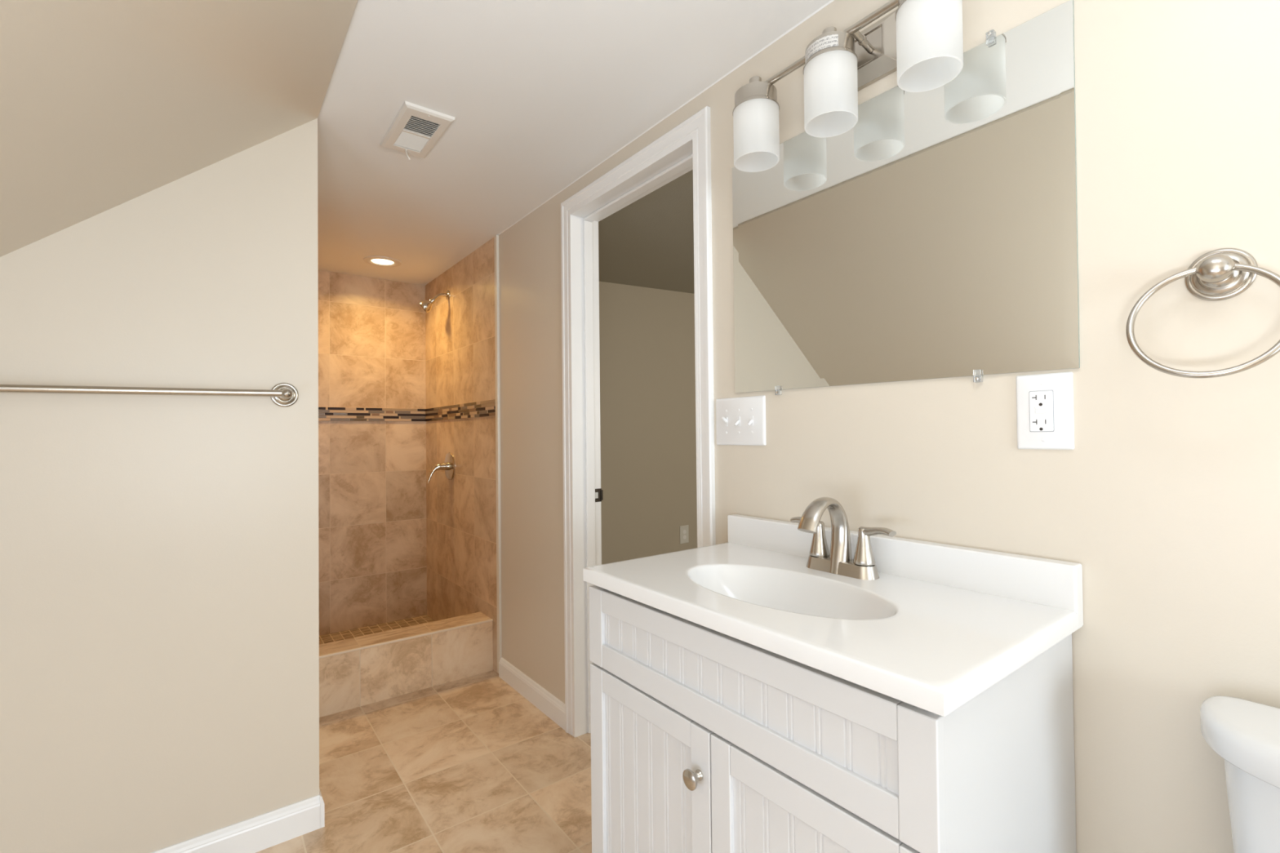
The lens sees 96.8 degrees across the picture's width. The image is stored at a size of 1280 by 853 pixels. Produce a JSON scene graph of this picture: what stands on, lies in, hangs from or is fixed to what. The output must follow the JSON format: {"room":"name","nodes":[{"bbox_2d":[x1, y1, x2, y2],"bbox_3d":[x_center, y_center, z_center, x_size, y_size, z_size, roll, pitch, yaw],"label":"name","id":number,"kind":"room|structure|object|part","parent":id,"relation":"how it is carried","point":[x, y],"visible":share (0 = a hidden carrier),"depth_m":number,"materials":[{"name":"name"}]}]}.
{"room":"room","nodes":[
{"label":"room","id":0,"kind":"room"},
{"bbox_2d":[0,118,319,852],"bbox_3d":[-1.843,0.112,1.530,1.618,2.200,0.729,0,-1,-37],"label":"wall","id":1,"kind":"structure","parent":0,"point":[159,584],"depth_m":1.51,"materials":[{"name":"beige paint"}]},
{"bbox_2d":[0,382,298,407],"bbox_3d":[-1.271,-0.090,1.465,0.682,0.080,0.075,0,-1,-37],"label":"towel bar","id":2,"kind":"object","parent":1,"relation":"attached to","point":[282,394],"visible":1,"depth_m":1.46,"materials":[{"name":"silver metal"}]},
{"bbox_3d":[-1.023,-0.094,1.643,0.030,0.030,0.060,0,-1,-37],"label":"post","id":3,"kind":"part","parent":2,"relation":"part of","materials":[{"name":"silver metal"}]},
{"bbox_2d":[151,788,324,852],"bbox_3d":[-1.772,1.164,1.554,1.500,0.094,0.742,0,-1,-37],"label":"baseboard","id":4,"kind":"structure","parent":1,"relation":"attached to","point":[260,833],"depth_m":1.62,"materials":[{"name":"white paint"}]},
{"bbox_2d":[0,0,357,257],"bbox_3d":[-0.248,-0.406,-0.650,1.718,1.699,4.691,0,-1,-37],"label":"ceiling","id":5,"kind":"structure","parent":0,"point":[105,104],"depth_m":1.15,"materials":[{"name":"beige paint"}]},
{"bbox_2d":[318,270,426,635],"bbox_3d":[-1.795,0.113,3.484,1.160,2.250,0.118,0,-1,-37],"label":"wall","id":6,"kind":"structure","parent":0,"point":[372,550],"depth_m":3.51,"materials":[{"name":"tile"}]},
{"bbox_2d":[318,407,425,421],"bbox_3d":[-1.742,-0.074,3.449,0.866,0.082,0.008,0,-1,-37],"label":"trim","id":7,"kind":"structure","parent":6,"relation":"attached to","point":[325,414],"depth_m":3.50,"materials":[{"name":"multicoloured tile"}]},
{"bbox_2d":[319,614,434,644],"bbox_3d":[-1.481,1.253,3.055,0.940,0.073,0.940,0,-1,-37],"label":"floor","id":8,"kind":"structure","parent":0,"point":[363,631],"depth_m":3.42,"materials":[{"name":"tile"}]},
{"bbox_2d":[255,670,591,852],"bbox_3d":[-0.090,1.202,-0.006,2.550,0.060,5.340,0,-1,-37],"label":"floor","id":9,"kind":"structure","parent":0,"point":[469,764],"depth_m":1.95,"materials":[{"name":"tile"}]},
{"bbox_2d":[319,612,493,717],"bbox_3d":[-1.153,1.092,2.623,0.940,0.256,0.164,0,-1,-37],"label":"shower curb","id":10,"kind":"object","parent":9,"relation":"on","point":[357,672],"visible":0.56,"depth_m":2.59,"materials":[{"name":"tile"}]},
{"bbox_2d":[589,585,1076,852],"bbox_3d":[0.294,0.758,1.081,0.497,0.850,0.752,0,-1,-37],"label":"vanity cabinet","id":11,"kind":"object","parent":9,"relation":"on","point":[704,740],"visible":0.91,"depth_m":0.86,"materials":[{"name":"white paint"}]},
{"bbox_3d":[0.014,0.787,1.103,0.007,0.450,0.280,0,-1,-37],"label":"beadboard panel","id":12,"kind":"part","parent":11,"relation":"part of","materials":[{"name":"white paint"}]},
{"bbox_3d":[0.013,0.794,1.102,0.018,0.554,0.374,0,-1,-37],"label":"door","id":13,"kind":"part","parent":11,"relation":"part of","materials":[{"name":"white paint"}]},
{"bbox_3d":[0.090,0.594,0.961,0.028,0.033,0.033,0,-1,-37],"label":"knob","id":14,"kind":"part","parent":11,"relation":"part of","materials":[{"name":"silver metal"}]},
{"bbox_3d":[0.124,0.425,0.958,0.007,0.070,0.655,0,-1,-37],"label":"beadboard panel","id":15,"kind":"part","parent":11,"relation":"part of","materials":[{"name":"white paint"}]},
{"bbox_3d":[0.240,0.782,0.805,0.007,0.448,0.283,0,-1,-37],"label":"beadboard panel","id":16,"kind":"part","parent":11,"relation":"part of","materials":[{"name":"white paint"}]},
{"bbox_3d":[0.241,0.788,0.802,0.018,0.554,0.374,0,-1,-37],"label":"door","id":17,"kind":"part","parent":11,"relation":"part of","materials":[{"name":"white paint"}]},
{"bbox_2d":[582,514,1083,716],"bbox_3d":[0.300,0.331,1.088,0.484,0.200,0.769,0,-1,-37],"label":"countertop","id":18,"kind":"structure","parent":11,"relation":"on","point":[940,624],"depth_m":0.96,"materials":[{"name":"white stone"}]},
{"bbox_2d":[790,497,896,580],"bbox_3d":[0.380,0.224,1.157,0.152,0.160,0.237,0,-1,-37],"label":"faucet","id":19,"kind":"object","parent":18,"relation":"on","point":[840,562],"visible":1,"depth_m":1.16,"materials":[{"name":"silver metal"}]},
{"bbox_3d":[0.374,0.240,1.246,0.042,0.080,0.087,0,-1,-37],"label":"handle","id":20,"kind":"part","parent":19,"relation":"part of","materials":[{"name":"silver metal"}]},
{"bbox_3d":[0.380,0.224,1.157,0.150,0.160,0.049,0,-1,-37],"label":"spout","id":21,"kind":"part","parent":19,"relation":"part of","materials":[{"name":"silver metal"}]},
{"bbox_3d":[0.420,0.290,1.186,0.055,0.026,0.161,0,-1,-37],"label":"plate","id":22,"kind":"part","parent":19,"relation":"part of","materials":[{"name":"silver metal"}]},
{"bbox_3d":[0.465,0.237,1.127,0.042,0.080,0.087,0,-1,-37],"label":"handle","id":23,"kind":"part","parent":19,"relation":"part of","materials":[{"name":"silver metal"}]},
{"bbox_2d":[1200,695,1279,852],"bbox_3d":[0.657,0.766,0.401,0.705,0.807,0.450,0,-1,-37],"label":"toilet","id":24,"kind":"object","parent":9,"relation":"on","point":[1246,734],"visible":1,"depth_m":0.69,"materials":[{"name":"white ceramic"}]},
{"bbox_3d":[0.860,0.384,0.564,0.185,0.042,0.450,0,-1,-37],"label":"tank lid","id":25,"kind":"part","parent":24,"relation":"part of","materials":[{"name":"white ceramic"}]},
{"bbox_3d":[0.864,0.582,0.563,0.151,0.356,0.408,0,-1,-37],"label":"tank","id":26,"kind":"part","parent":24,"relation":"part of","materials":[{"name":"white ceramic"}]},
{"bbox_2d":[317,0,831,293],"bbox_3d":[1.441,-1.199,1.875,4.036,0.438,6.640,0,-1,-37],"label":"ceiling","id":27,"kind":"structure","parent":0,"point":[539,94],"depth_m":1.73,"materials":[{"name":"white paint"}]},
{"bbox_2d":[363,256,401,266],"bbox_3d":[-1.452,-0.927,3.207,0.198,0.007,0.198,0,-1,-37],"label":"recessed light","id":28,"kind":"object","parent":27,"relation":"in","point":[381,261],"visible":1,"depth_m":3.20,"materials":[{"name":"white plastic"}]},
{"bbox_2d":[380,101,455,159],"bbox_3d":[-0.726,-0.943,1.843,0.150,0.029,0.307,0,-1,-37],"label":"ceiling vent","id":29,"kind":"object","parent":27,"relation":"in","point":[415,130],"visible":1,"depth_m":1.82,"materials":[{"name":"white plastic"}]},
{"bbox_3d":[-0.801,-0.936,1.955,0.010,0.021,0.043,-1,-1,-6],"label":"damper lever","id":30,"kind":"part","parent":29,"relation":"part of","materials":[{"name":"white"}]},
{"bbox_2d":[599,281,697,564],"bbox_3d":[0.243,-0.022,4.269,3.046,2.500,0.100,0,-1,-37],"label":"wall","id":31,"kind":"structure","parent":0,"point":[648,429],"depth_m":4.06,"materials":[{"name":"beige paint"}]},
{"bbox_2d":[680,524,688,543],"bbox_3d":[0.332,0.807,4.250,0.086,0.132,0.007,0,-1,-37],"label":"wall outlet","id":32,"kind":"object","parent":31,"relation":"attached to","point":[684,531],"visible":1,"depth_m":4.25,"materials":[{"name":"white plastic"}]},
{"bbox_2d":[425,0,1279,852],"bbox_3d":[0.587,0.032,1.201,0.120,2.300,6.402,0,-1,-37],"label":"wall","id":33,"kind":"structure","parent":0,"point":[1166,497],"depth_m":0.91,"materials":[{"name":"beige paint"}]},
{"bbox_2d":[418,290,449,312],"bbox_3d":[-1.209,-0.734,3.336,0.169,0.144,0.074,0,-1,-27],"label":"showerhead","id":34,"kind":"object","parent":33,"relation":"attached to","point":[426,305],"visible":1,"depth_m":3.30,"materials":[{"name":"silver metal"}]},
{"bbox_3d":[-1.174,-0.758,3.337,0.090,0.057,0.021,0,-1,-37],"label":"arm","id":35,"kind":"part","parent":34,"relation":"part of","materials":[{"name":"silver metal"}]},
{"bbox_2d":[426,452,454,483],"bbox_3d":[-1.169,0.239,3.300,0.134,0.174,0.162,0,-1,-37],"label":"shower valve","id":36,"kind":"object","parent":33,"relation":"attached to","point":[448,466],"visible":1,"depth_m":3.30,"materials":[{"name":"silver metal"}]},
{"bbox_3d":[-1.186,0.270,3.287,0.090,0.112,0.041,0,-1,-37],"label":"lever","id":37,"kind":"part","parent":36,"relation":"part of","materials":[{"name":"silver metal"}]},
{"bbox_2d":[425,399,495,421],"bbox_3d":[-1.055,-0.084,3.257,0.007,0.082,1.133,0,-1,-37],"label":"trim","id":38,"kind":"structure","parent":33,"relation":"attached to","point":[483,408],"depth_m":3.16,"materials":[{"name":"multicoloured tile"}]},
{"bbox_2d":[493,235,502,673],"bbox_3d":[-0.690,0.131,2.798,0.032,2.149,0.030,0,-1,-37],"label":"trim","id":39,"kind":"structure","parent":33,"relation":"attached to","point":[496,237],"depth_m":2.78,"materials":[{"name":"white wood"}]},
{"bbox_2d":[498,657,564,730],"bbox_3d":[-0.486,1.164,2.512,0.013,0.094,0.647,0,-1,-37],"label":"baseboard","id":40,"kind":"structure","parent":33,"relation":"attached to","point":[544,700],"depth_m":2.47,"materials":[{"name":"white paint"}]},
{"bbox_2d":[560,106,715,737],"bbox_3d":[0.003,0.148,1.972,0.144,2.101,0.837,0,-1,-37],"label":"door frame","id":41,"kind":"structure","parent":33,"relation":"in","point":[686,148],"depth_m":2.22,"materials":[{"name":"white paint"}]},
{"bbox_3d":[-0.170,0.276,2.280,0.047,0.053,0.007,0,-1,-37],"label":"strike plate","id":42,"kind":"part","parent":41,"relation":"part of","materials":[{"name":"brown metal"}]},
{"bbox_2d":[497,0,834,235],"bbox_3d":[0.887,-0.989,0.716,0.005,0.003,5.232,0,-1,-37],"label":"trim","id":43,"kind":"structure","parent":33,"relation":"attached to","point":[831,1],"depth_m":1.67,"materials":[{"name":"white paint"}]},
{"bbox_2d":[715,395,766,445],"bbox_3d":[0.261,-0.014,1.522,0.022,0.129,0.176,0,-1,-37],"label":"switch plate","id":44,"kind":"object","parent":33,"relation":"attached to","point":[741,421],"visible":1,"depth_m":1.52,"materials":[{"name":"white plastic"}]},
{"bbox_2d":[775,385,782,395],"bbox_3d":[0.345,-0.090,1.419,0.013,0.023,0.013,0,-1,-37],"label":"mirror clip","id":45,"kind":"object","parent":33,"relation":"attached to","point":[778,392],"visible":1,"depth_m":1.41,"materials":[{"name":"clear plastic"}]},
{"bbox_2d":[732,0,963,172],"bbox_3d":[0.417,-0.746,1.208,0.153,0.224,0.518,0,-1,-37],"label":"vanity light","id":46,"kind":"object","parent":33,"relation":"attached to","point":[922,41],"visible":1,"depth_m":1.16,"materials":[{"name":"white glass"}]},
{"bbox_3d":[0.277,-0.695,1.356,0.107,0.128,0.107,0,-1,-37],"label":"lamp shade","id":47,"kind":"part","parent":46,"relation":"part of","materials":[{"name":"white glass"}]},
{"bbox_3d":[0.400,-0.698,1.195,0.107,0.128,0.107,0,-1,-37],"label":"lamp shade","id":48,"kind":"part","parent":46,"relation":"part of","materials":[{"name":"white glass"}]},
{"bbox_3d":[0.400,-0.805,1.195,0.015,0.015,0.413,0,-1,-37],"label":"rod","id":49,"kind":"part","parent":46,"relation":"part of","materials":[{"name":"silver metal"}]},
{"bbox_3d":[0.459,-0.798,1.175,0.068,0.027,0.018,0,-1,-37],"label":"arm","id":50,"kind":"part","parent":46,"relation":"part of","materials":[{"name":"silver metal"}]},
{"bbox_3d":[0.465,-0.798,1.244,0.034,0.120,0.224,0,-1,-37],"label":"plate","id":51,"kind":"part","parent":46,"relation":"part of","materials":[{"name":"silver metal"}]},
{"bbox_3d":[0.524,-0.702,1.032,0.107,0.128,0.107,0,-1,-37],"label":"lamp shade","id":52,"kind":"part","parent":46,"relation":"part of","materials":[{"name":"white glass"}]},
{"bbox_2d":[727,514,1083,628],"bbox_3d":[0.479,0.282,1.225,0.034,0.103,0.769,0,-1,-37],"label":"backsplash","id":53,"kind":"structure","parent":33,"relation":"attached to","point":[1058,584],"depth_m":1.06,"materials":[{"name":"white stone"}]},
{"bbox_2d":[732,0,1079,393],"bbox_3d":[0.487,-0.400,1.238,0.005,0.621,0.764,0,-1,-37],"label":"wall mirror","id":54,"kind":"object","parent":33,"relation":"attached to","point":[935,236],"visible":1,"depth_m":1.13,"materials":[{"name":"silver mirror"}]},
{"bbox_2d":[973,369,982,382],"bbox_3d":[0.625,-0.093,1.051,0.013,0.023,0.013,0,-1,-37],"label":"mirror clip","id":55,"kind":"object","parent":33,"relation":"attached to","point":[977,378],"visible":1,"depth_m":1.05,"materials":[{"name":"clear plastic"}]},
{"bbox_2d":[986,29,995,45],"bbox_3d":[0.638,-0.707,1.034,0.013,0.023,0.013,0,-1,-37],"label":"mirror clip","id":56,"kind":"object","parent":33,"relation":"attached to","point":[990,35],"visible":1,"depth_m":1.03,"materials":[{"name":"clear plastic"}]},
{"bbox_2d":[1016,371,1074,449],"bbox_3d":[0.689,-0.026,0.970,0.009,0.129,0.083,0,-1,-37],"label":"wall outlet","id":57,"kind":"object","parent":33,"relation":"attached to","point":[1045,413],"visible":1,"depth_m":0.97,"materials":[{"name":"white plastic"}]},
{"bbox_2d":[1029,391,1053,431],"bbox_3d":[0.685,-0.026,0.971,0.002,0.069,0.034,0,-1,-37],"label":"receptacle","id":58,"kind":"object","parent":57,"relation":"attached to","point":[1041,402],"depth_m":0.97,"materials":[{"name":"white plastic"}]},
{"bbox_2d":[1125,248,1279,377],"bbox_3d":[0.783,-0.158,0.783,0.085,0.186,0.169,0,-1,-37],"label":"towel ring","id":59,"kind":"object","parent":33,"relation":"attached to","point":[1223,273],"visible":1,"depth_m":0.78,"materials":[{"name":"silver metal"}]},
{"bbox_3d":[0.792,-0.217,0.782,0.042,0.038,0.038,0,-1,-37],"label":"post","id":60,"kind":"part","parent":59,"relation":"part of","materials":[{"name":"silver metal"}]}
]}

